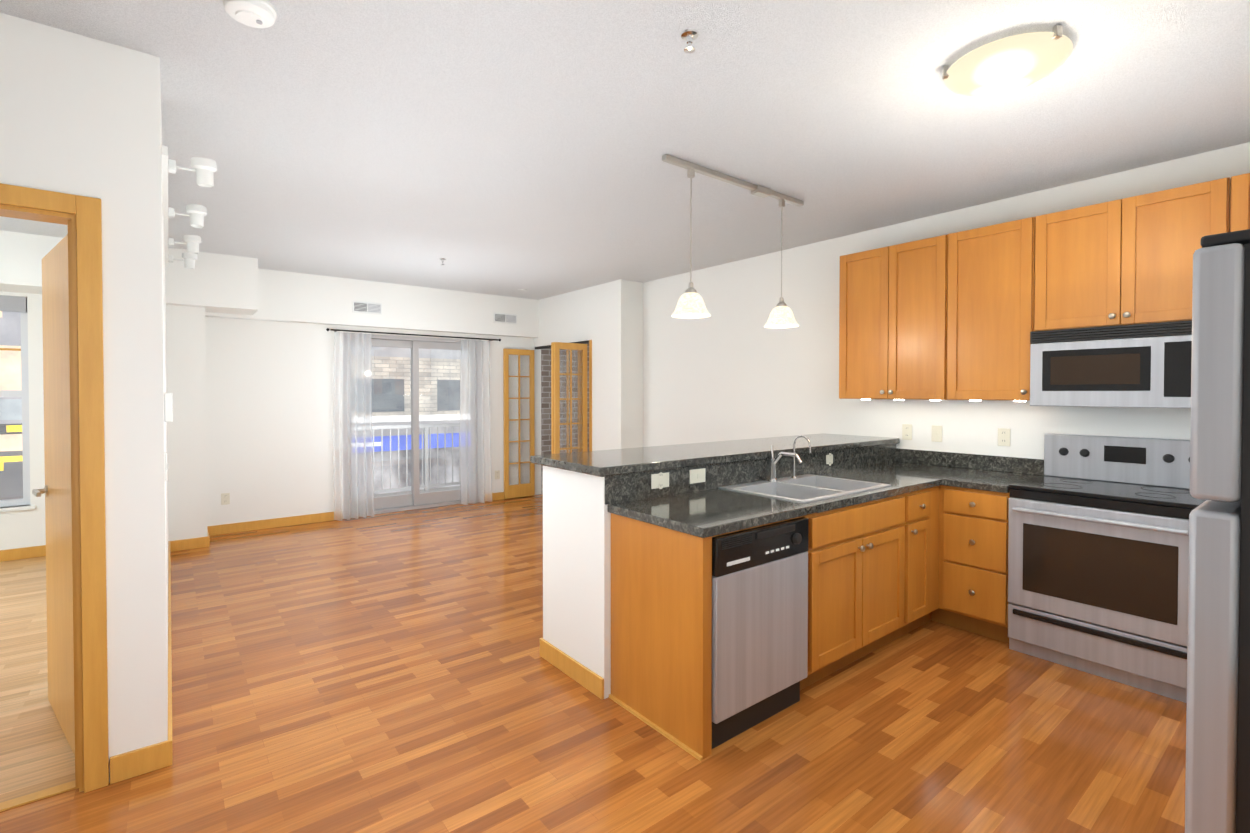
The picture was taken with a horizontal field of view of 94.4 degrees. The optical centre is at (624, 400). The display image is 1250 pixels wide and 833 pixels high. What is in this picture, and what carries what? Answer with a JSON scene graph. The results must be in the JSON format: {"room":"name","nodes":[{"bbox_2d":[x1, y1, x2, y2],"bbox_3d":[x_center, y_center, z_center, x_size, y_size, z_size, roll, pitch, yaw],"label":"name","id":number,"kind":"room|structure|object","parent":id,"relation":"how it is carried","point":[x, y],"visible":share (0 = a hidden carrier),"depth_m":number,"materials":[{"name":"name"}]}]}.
{"room":"kitchen","nodes":[
{"label":"kitchen","id":0,"kind":"room"},
{"bbox_2d":[0,13,125,782],"bbox_3d":[-3.470,0.068,0.908,4.056,2.680,0.120,-1,1,-38],"label":"wall","id":1,"kind":"structure","parent":0,"point":[58,110],"depth_m":2.05,"materials":[{"name":"white paint"}]},
{"bbox_2d":[0,780,74,811],"bbox_3d":[-2.294,1.392,1.855,0.800,0.006,0.050,-1,1,-38],"label":"sill","id":2,"kind":"structure","parent":1,"relation":"attached to","point":[33,797],"depth_m":2.03,"materials":[{"name":"brown wood"}]},
{"bbox_2d":[32,234,74,754],"bbox_3d":[-2.333,0.367,2.394,0.254,2.016,0.803,-1,1,-38],"label":"bedroom door","id":3,"kind":"structure","parent":1,"relation":"in","point":[56,490],"depth_m":2.41,"materials":[{"name":"brown wood"}]},
{"bbox_2d":[0,183,108,792],"bbox_3d":[-2.294,0.339,1.840,0.964,2.112,0.156,-1,1,-38],"label":"door frame","id":4,"kind":"structure","parent":1,"relation":"attached to","point":[80,216],"depth_m":2.05,"materials":[{"name":"brown wood"}]},
{"bbox_2d":[117,45,167,751],"bbox_3d":[-3.112,0.026,3.826,0.120,2.680,4.260,-1,1,-38],"label":"wall","id":5,"kind":"structure","parent":0,"point":[143,379],"depth_m":2.15,"materials":[{"name":"white paint"}]},
{"bbox_2d":[165,453,167,480],"bbox_3d":[-1.865,0.267,2.354,0.011,0.110,0.040,-1,1,-38],"label":"light switch","id":6,"kind":"object","parent":5,"relation":"attached to","point":[166,466],"visible":1,"depth_m":2.34,"materials":[{"name":"white plastic"}]},
{"bbox_2d":[160,541,172,768],"bbox_3d":[-2.900,1.321,3.685,0.014,0.095,3.774,-1,1,-38],"label":"baseboard","id":7,"kind":"structure","parent":5,"relation":"attached to","point":[166,756],"depth_m":2.54,"materials":[{"name":"brown wood"}]},
{"bbox_2d":[164,393,172,421],"bbox_3d":[-1.896,0.026,2.403,0.028,0.120,0.080,-1,1,-38],"label":"thermostat","id":8,"kind":"object","parent":5,"relation":"attached to","point":[168,407],"visible":1,"depth_m":2.37,"materials":[{"name":"white plastic"}]},
{"bbox_2d":[161,145,216,268],"bbox_3d":[-2.683,-1.060,3.525,0.200,0.118,2.700,-1,1,-38],"label":"spotlights","id":9,"kind":"object","parent":5,"relation":"attached to","point":[203,169],"visible":1,"depth_m":3.24,"materials":[{"name":"white plastic"}]},
{"bbox_2d":[0,291,588,549],"bbox_3d":[-3.484,-0.011,6.372,10.800,2.680,0.200,-1,1,-38],"label":"wall","id":10,"kind":"structure","parent":0,"point":[269,406],"depth_m":6.10,"materials":[{"name":"white paint"}]},
{"bbox_2d":[0,295,34,511],"bbox_3d":[-5.523,0.024,4.701,1.028,1.818,0.160,-1,1,-38],"label":"bedroom window","id":11,"kind":"structure","parent":10,"relation":"in","point":[13,304],"depth_m":4.97,"materials":[{"name":"white plastic"}]},
{"bbox_2d":[0,545,45,561],"bbox_3d":[-6.079,1.313,4.208,4.020,0.095,0.016,-1,1,-38],"label":"baseboard","id":12,"kind":"structure","parent":10,"relation":"attached to","point":[35,551],"depth_m":4.94,"materials":[{"name":"brown wood"}]},
{"bbox_2d":[204,526,211,546],"bbox_3d":[-3.989,1.294,5.525,0.014,0.095,0.494,-1,1,-38],"label":"baseboard","id":13,"kind":"structure","parent":10,"relation":"attached to","point":[206,539],"depth_m":5.33,"materials":[{"name":"brown wood"}]},
{"bbox_2d":[221,493,229,504],"bbox_3d":[-4.024,0.987,5.828,0.072,0.115,0.008,-1,1,-38],"label":"outlet","id":14,"kind":"object","parent":10,"relation":"attached to","point":[225,498],"visible":1,"depth_m":5.83,"materials":[{"name":"beige plastic"}]},
{"bbox_2d":[208,512,333,534],"bbox_3d":[-3.664,1.285,6.111,1.250,0.095,0.016,-1,1,-38],"label":"baseboard","id":15,"kind":"structure","parent":10,"relation":"attached to","point":[328,516],"depth_m":6.07,"materials":[{"name":"brown wood"}]},
{"bbox_2d":[326,328,500,340],"bbox_3d":[-2.460,-0.785,6.953,2.070,0.034,0.138,-1,1,-38],"label":"curtain rod","id":16,"kind":"object","parent":10,"relation":"attached to","point":[334,330],"visible":0.98,"depth_m":6.80,"materials":[{"name":"black metal"}]},
{"bbox_2d":[333,332,373,520],"bbox_3d":[-3.026,0.278,6.457,0.420,2.070,0.094,-1,1,-38],"label":"curtain","id":17,"kind":"object","parent":16,"relation":"hanging from","point":[353,461],"visible":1,"depth_m":6.45,"materials":[{"name":"white fabric"}]},
{"bbox_2d":[460,339,491,504],"bbox_3d":[-1.891,0.265,7.352,0.430,2.070,0.091,-1,1,-38],"label":"curtain","id":18,"kind":"object","parent":16,"relation":"hanging from","point":[475,462],"visible":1,"depth_m":7.33,"materials":[{"name":"white fabric"}]},
{"bbox_2d":[372,334,460,513],"bbox_3d":[-2.572,0.269,7.101,1.666,2.098,0.130,-1,1,-38],"label":"sliding glass door","id":19,"kind":"structure","parent":10,"relation":"in","point":[415,499],"depth_m":7.08,"materials":[{"name":"clear glass"}]},
{"bbox_2d":[495,470,499,478],"bbox_3d":[-1.692,0.980,7.667,0.072,0.115,0.008,-1,1,-38],"label":"outlet","id":20,"kind":"object","parent":10,"relation":"attached to","point":[497,474],"visible":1,"depth_m":7.67,"materials":[{"name":"beige plastic"}]},
{"bbox_2d":[492,492,503,499],"bbox_3d":[-1.545,1.261,7.783,0.730,0.095,0.014,-1,1,-38],"label":"baseboard","id":21,"kind":"structure","parent":10,"relation":"attached to","point":[500,495],"depth_m":7.67,"materials":[{"name":"brown wood"}]},
{"bbox_2d":[503,349,534,498],"bbox_3d":[-1.426,0.301,7.804,0.450,1.990,0.034,-1,1,-38],"label":"french door","id":22,"kind":"structure","parent":10,"relation":"in","point":[519,490],"depth_m":7.79,"materials":[{"name":"brown wood"}]},
{"bbox_2d":[543,466,610,698],"bbox_3d":[0.793,0.850,3.733,2.705,1.035,0.560,-1,1,-38],"label":"wall","id":23,"kind":"structure","parent":0,"point":[576,570],"depth_m":2.85,"materials":[{"name":"white paint"}]},
{"bbox_2d":[540,637,603,699],"bbox_3d":[-0.268,1.332,2.891,0.016,0.095,0.540,-1,1,-38],"label":"baseboard","id":24,"kind":"structure","parent":23,"relation":"attached to","point":[575,670],"depth_m":2.86,"materials":[{"name":"brown wood"}]},
{"bbox_2d":[651,472,668,488],"bbox_3d":[0.176,0.395,2.866,0.115,0.084,0.008,-1,1,-38],"label":"outlet","id":25,"kind":"object","parent":23,"relation":"attached to","point":[660,480],"visible":1,"depth_m":2.86,"materials":[{"name":"beige plastic"}]},
{"bbox_2d":[689,468,704,483],"bbox_3d":[0.381,0.393,3.026,0.115,0.072,0.011,-1,1,-38],"label":"light switch","id":26,"kind":"object","parent":23,"relation":"attached to","point":[696,475],"visible":1,"depth_m":3.02,"materials":[{"name":"beige plastic"}]},
{"bbox_2d":[605,445,897,504],"bbox_3d":[0.969,0.401,3.502,2.702,0.130,0.006,-1,1,-38],"label":"backsplash","id":27,"kind":"structure","parent":23,"relation":"attached to","point":[619,486],"depth_m":3.23,"materials":[{"name":"black stone"}]},
{"bbox_2d":[826,453,832,465],"bbox_3d":[1.338,0.382,3.782,0.072,0.084,0.008,-1,1,-38],"label":"outlet","id":28,"kind":"object","parent":23,"relation":"attached to","point":[829,459],"visible":1,"depth_m":3.77,"materials":[{"name":"beige plastic"}]},
{"bbox_2d":[534,279,622,450],"bbox_3d":[-0.606,-0.024,7.259,0.121,2.680,1.970,-1,1,-38],"label":"wall","id":29,"kind":"structure","parent":0,"point":[586,314],"depth_m":6.77,"materials":[{"name":"white paint"}]},
{"bbox_2d":[535,340,591,450],"bbox_3d":[-0.780,0.288,7.485,0.128,2.050,1.403,-1,1,-38],"label":"door frame","id":30,"kind":"structure","parent":29,"relation":"attached to","point":[590,386],"depth_m":6.92,"materials":[{"name":"brown wood"}]},
{"bbox_2d":[551,342,581,453],"bbox_3d":[-0.681,0.315,6.863,0.450,1.990,0.034,-1,1,-43],"label":"french door","id":31,"kind":"structure","parent":29,"relation":"in","point":[579,353],"depth_m":6.85,"materials":[{"name":"brown wood"}]},
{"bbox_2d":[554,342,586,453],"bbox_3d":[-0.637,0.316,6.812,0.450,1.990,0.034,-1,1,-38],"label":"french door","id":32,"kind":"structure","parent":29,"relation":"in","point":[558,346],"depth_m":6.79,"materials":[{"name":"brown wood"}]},
{"bbox_2d":[0,494,1186,832],"bbox_3d":[-1.066,1.433,3.326,10.800,0.120,8.010,-1,1,-38],"label":"floor","id":33,"kind":"structure","parent":0,"point":[392,672],"depth_m":2.45,"materials":[{"name":"laminate"}]},
{"bbox_2d":[166,305,207,540],"bbox_3d":[-4.117,0.242,5.431,0.284,2.200,0.500,-1,1,-38],"label":"wall","id":34,"kind":"structure","parent":33,"relation":"on","point":[186,427],"depth_m":5.23,"materials":[{"name":"white paint"}]},
{"bbox_2d":[712,517,808,748],"bbox_3d":[0.420,0.957,2.662,0.606,0.852,0.603,-1,1,-38],"label":"dishwasher","id":35,"kind":"object","parent":33,"relation":"on","point":[759,621],"visible":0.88,"depth_m":2.42,"materials":[{"name":"silver metal"}]},
{"bbox_2d":[710,509,901,689],"bbox_3d":[1.013,1.026,3.162,0.872,0.700,0.608,-1,1,-38],"label":"base cabinet","id":36,"kind":"object","parent":33,"relation":"on","point":[901,542],"depth_m":2.87,"materials":[{"name":"brown wood"}]},
{"bbox_2d":[607,489,817,540],"bbox_3d":[0.402,0.497,2.670,0.750,0.038,0.612,-1,1,-38],"label":"countertop","id":37,"kind":"structure","parent":36,"relation":"on","point":[703,513],"depth_m":2.55,"materials":[{"name":"black stone"}]},
{"bbox_2d":[802,477,941,635],"bbox_3d":[1.516,0.937,3.558,0.527,0.867,0.608,-1,1,-38],"label":"base cabinet","id":38,"kind":"object","parent":33,"relation":"on","point":[919,511],"depth_m":3.28,"materials":[{"name":"brown wood"}]},
{"bbox_2d":[942,485,1010,642],"bbox_3d":[2.253,0.937,3.540,0.647,0.867,0.364,-1,1,-38],"label":"base cabinet","id":39,"kind":"object","parent":33,"relation":"on","point":[975,522],"depth_m":3.33,"materials":[{"name":"brown wood"}]},
{"bbox_2d":[806,469,941,492],"bbox_3d":[1.509,0.484,3.543,0.490,0.038,0.612,-1,1,-38],"label":"countertop","id":40,"kind":"structure","parent":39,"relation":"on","point":[900,481],"depth_m":3.46,"materials":[{"name":"black stone"}]},
{"bbox_2d":[858,461,1037,488],"bbox_3d":[2.066,0.481,3.763,0.657,0.038,0.953,-1,1,-38],"label":"countertop","id":41,"kind":"structure","parent":39,"relation":"on","point":[980,478],"depth_m":3.65,"materials":[{"name":"black stone"}]},
{"bbox_2d":[1008,433,1205,702],"bbox_3d":[2.571,0.792,3.064,0.715,1.170,0.768,-1,1,-38],"label":"range","id":42,"kind":"object","parent":33,"relation":"on","point":[1098,547],"visible":0.79,"depth_m":2.92,"materials":[{"name":"silver metal"}]},
{"bbox_2d":[1185,229,1249,832],"bbox_3d":[1.613,0.542,1.077,0.754,1.727,0.820,-1,1,-38],"label":"refrigerator","id":43,"kind":"object","parent":33,"relation":"on","point":[1217,790],"visible":1,"depth_m":1.09,"materials":[{"name":"silver metal"}]},
{"bbox_2d":[0,0,1249,299],"bbox_3d":[-1.066,-1.366,3.285,10.800,0.120,8.010,-1,1,-38],"label":"ceiling","id":44,"kind":"structure","parent":0,"point":[510,148],"depth_m":2.68,"materials":[{"name":"white paint"}]},
{"bbox_2d":[0,230,62,293],"bbox_3d":[-5.909,-1.112,3.986,4.056,0.410,0.520,-1,1,-38],"label":"soffit","id":45,"kind":"structure","parent":44,"relation":"attached to","point":[22,255],"depth_m":4.58,"materials":[{"name":"white paint"}]},
{"bbox_2d":[165,248,257,314],"bbox_3d":[-3.873,-1.097,5.426,0.684,0.480,0.500,-1,1,-38],"label":"bulkhead","id":46,"kind":"object","parent":44,"relation":"attached to","point":[217,283],"visible":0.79,"depth_m":5.24,"materials":[{"name":"white paint"}]},
{"bbox_2d":[222,0,276,27],"bbox_3d":[-1.222,-1.261,1.885,0.152,0.050,0.152,-1,1,-38],"label":"smoke detector","id":47,"kind":"object","parent":44,"relation":"attached to","point":[257,13],"visible":1,"depth_m":1.86,"materials":[{"name":"white plastic"}]},
{"bbox_2d":[205,268,538,337],"bbox_3d":[-2.779,-1.101,6.695,3.974,0.510,0.140,-1,1,-38],"label":"soffit","id":48,"kind":"structure","parent":44,"relation":"attached to","point":[294,297],"depth_m":6.65,"materials":[{"name":"white paint"}]},
{"bbox_2d":[353,301,381,314],"bbox_3d":[-2.895,-1.048,6.507,0.310,0.130,0.013,-1,1,-38],"label":"air vent","id":49,"kind":"object","parent":48,"relation":"attached to","point":[367,307],"visible":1,"depth_m":6.50,"materials":[{"name":"white plastic"}]},
{"bbox_2d":[494,312,516,323],"bbox_3d":[-1.560,-1.079,7.559,0.330,0.130,0.013,-1,1,-38],"label":"air vent","id":50,"kind":"object","parent":48,"relation":"attached to","point":[505,318],"visible":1,"depth_m":7.56,"materials":[{"name":"white plastic"}]},
{"bbox_2d":[681,29,698,52],"bbox_3d":[0.227,-1.260,2.034,0.062,0.056,0.064,-1,1,-38],"label":"sprinkler","id":51,"kind":"object","parent":44,"relation":"attached to","point":[689,36],"visible":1,"depth_m":2.02,"materials":[{"name":"silver metal"}]},
{"bbox_2d":[662,154,803,206],"bbox_3d":[0.685,-1.286,3.439,1.220,0.045,0.060,-1,1,-38],"label":"track rail","id":52,"kind":"object","parent":44,"relation":"attached to","point":[760,191],"visible":1,"depth_m":3.38,"materials":[{"name":"silver metal"}]},
{"bbox_2d":[671,168,709,318],"bbox_3d":[0.363,-0.872,3.191,0.216,0.806,0.216,-1,1,-38],"label":"pendant light","id":53,"kind":"object","parent":52,"relation":"hanging from","point":[690,304],"visible":1,"depth_m":3.16,"materials":[{"name":"white glass"}]},
{"bbox_2d":[764,199,798,327],"bbox_3d":[1.000,-0.879,3.692,0.216,0.806,0.216,-1,1,-38],"label":"pendant light","id":54,"kind":"object","parent":52,"relation":"hanging from","point":[781,315],"visible":1,"depth_m":3.66,"materials":[{"name":"white glass"}]},
{"bbox_2d":[942,24,1072,96],"bbox_3d":[1.437,-1.245,2.186,0.415,0.090,0.406,-1,1,-38],"label":"kitchen ceiling light","id":55,"kind":"object","parent":44,"relation":"attached to","point":[1005,65],"visible":1,"depth_m":2.10,"materials":[{"name":"white glass"}]},
{"bbox_2d":[639,142,1249,458],"bbox_3d":[2.026,0.017,4.438,0.120,2.680,5.720,-1,1,-38],"label":"wall","id":56,"kind":"structure","parent":0,"point":[731,367],"depth_m":4.90,"materials":[{"name":"white paint"}]},
{"bbox_2d":[839,237,934,400],"bbox_3d":[1.985,-0.546,4.102,0.348,1.065,0.825,-1,1,-38],"label":"upper cabinet","id":57,"kind":"object","parent":56,"relation":"attached to","point":[885,292],"depth_m":4.03,"materials":[{"name":"brown wood"}]},
{"bbox_2d":[902,424,911,439],"bbox_3d":[2.081,0.229,4.268,0.008,0.115,0.072,-1,1,-38],"label":"outlet","id":58,"kind":"object","parent":56,"relation":"attached to","point":[906,431],"visible":1,"depth_m":4.27,"materials":[{"name":"beige plastic"}]},
{"bbox_2d":[931,425,941,441],"bbox_3d":[2.210,0.232,4.103,0.011,0.115,0.072,-1,1,-38],"label":"outlet","id":59,"kind":"object","parent":56,"relation":"attached to","point":[936,435],"visible":1,"depth_m":4.10,"materials":[{"name":"beige plastic"}]},
{"bbox_2d":[894,449,1043,476],"bbox_3d":[2.317,0.409,3.960,0.017,0.100,0.953,-1,1,-38],"label":"backsplash","id":60,"kind":"structure","parent":56,"relation":"attached to","point":[920,457],"depth_m":3.91,"materials":[{"name":"black stone"}]},
{"bbox_2d":[931,213,1050,401],"bbox_3d":[2.348,-0.539,3.641,0.348,1.065,0.601,-1,1,-38],"label":"upper cabinet","id":61,"kind":"object","parent":56,"relation":"attached to","point":[961,315],"depth_m":3.54,"materials":[{"name":"brown wood"}]},
{"bbox_2d":[998,428,1009,445],"bbox_3d":[2.471,0.237,3.773,0.008,0.115,0.072,-1,1,-38],"label":"outlet","id":62,"kind":"object","parent":56,"relation":"attached to","point":[1003,436],"visible":1,"depth_m":3.77,"materials":[{"name":"beige plastic"}]},
{"bbox_2d":[1047,176,1234,329],"bbox_3d":[2.738,-0.732,3.143,0.348,0.665,0.781,-1,1,-38],"label":"upper cabinet","id":63,"kind":"object","parent":56,"relation":"attached to","point":[1126,261],"depth_m":3.00,"materials":[{"name":"brown wood"}]},
{"bbox_2d":[1030,320,1191,407],"bbox_3d":[2.717,-0.182,3.134,0.402,0.425,0.777,-1,1,-38],"label":"microwave","id":64,"kind":"object","parent":63,"relation":"attached to","point":[1147,365],"visible":0.77,"depth_m":3.02,"materials":[{"name":"silver metal"}]},
{"bbox_2d":[1231,173,1249,231],"bbox_3d":[3.224,-0.523,2.529,0.348,1.065,0.911,-1,1,-38],"label":"upper cabinet","id":65,"kind":"object","parent":56,"relation":"attached to","point":[1240,196],"depth_m":2.69,"materials":[{"name":"brown wood"}]},
{"label":"outside","id":66,"kind":"structure","parent":0,"visible":0},
{"bbox_2d":[0,311,460,499],"bbox_3d":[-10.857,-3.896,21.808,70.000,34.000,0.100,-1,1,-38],"label":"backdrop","id":67,"kind":"structure","parent":66,"point":[391,410],"depth_m":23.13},
{"bbox_2d":[374,486,459,497],"bbox_3d":[-3.131,1.409,7.722,4.200,0.120,1.450,-1,1,-38],"label":"floor","id":68,"kind":"structure","parent":66,"point":[429,490],"depth_m":8.54,"materials":[{"name":"grey concrete"}]},
{"bbox_2d":[372,423,459,492],"bbox_3d":[-3.518,0.847,8.205,4.050,0.990,0.050,-1,1,-38],"label":"balcony railing","id":69,"kind":"object","parent":68,"relation":"on","point":[426,468],"depth_m":8.61,"materials":[{"name":"white metal"}]}
]}

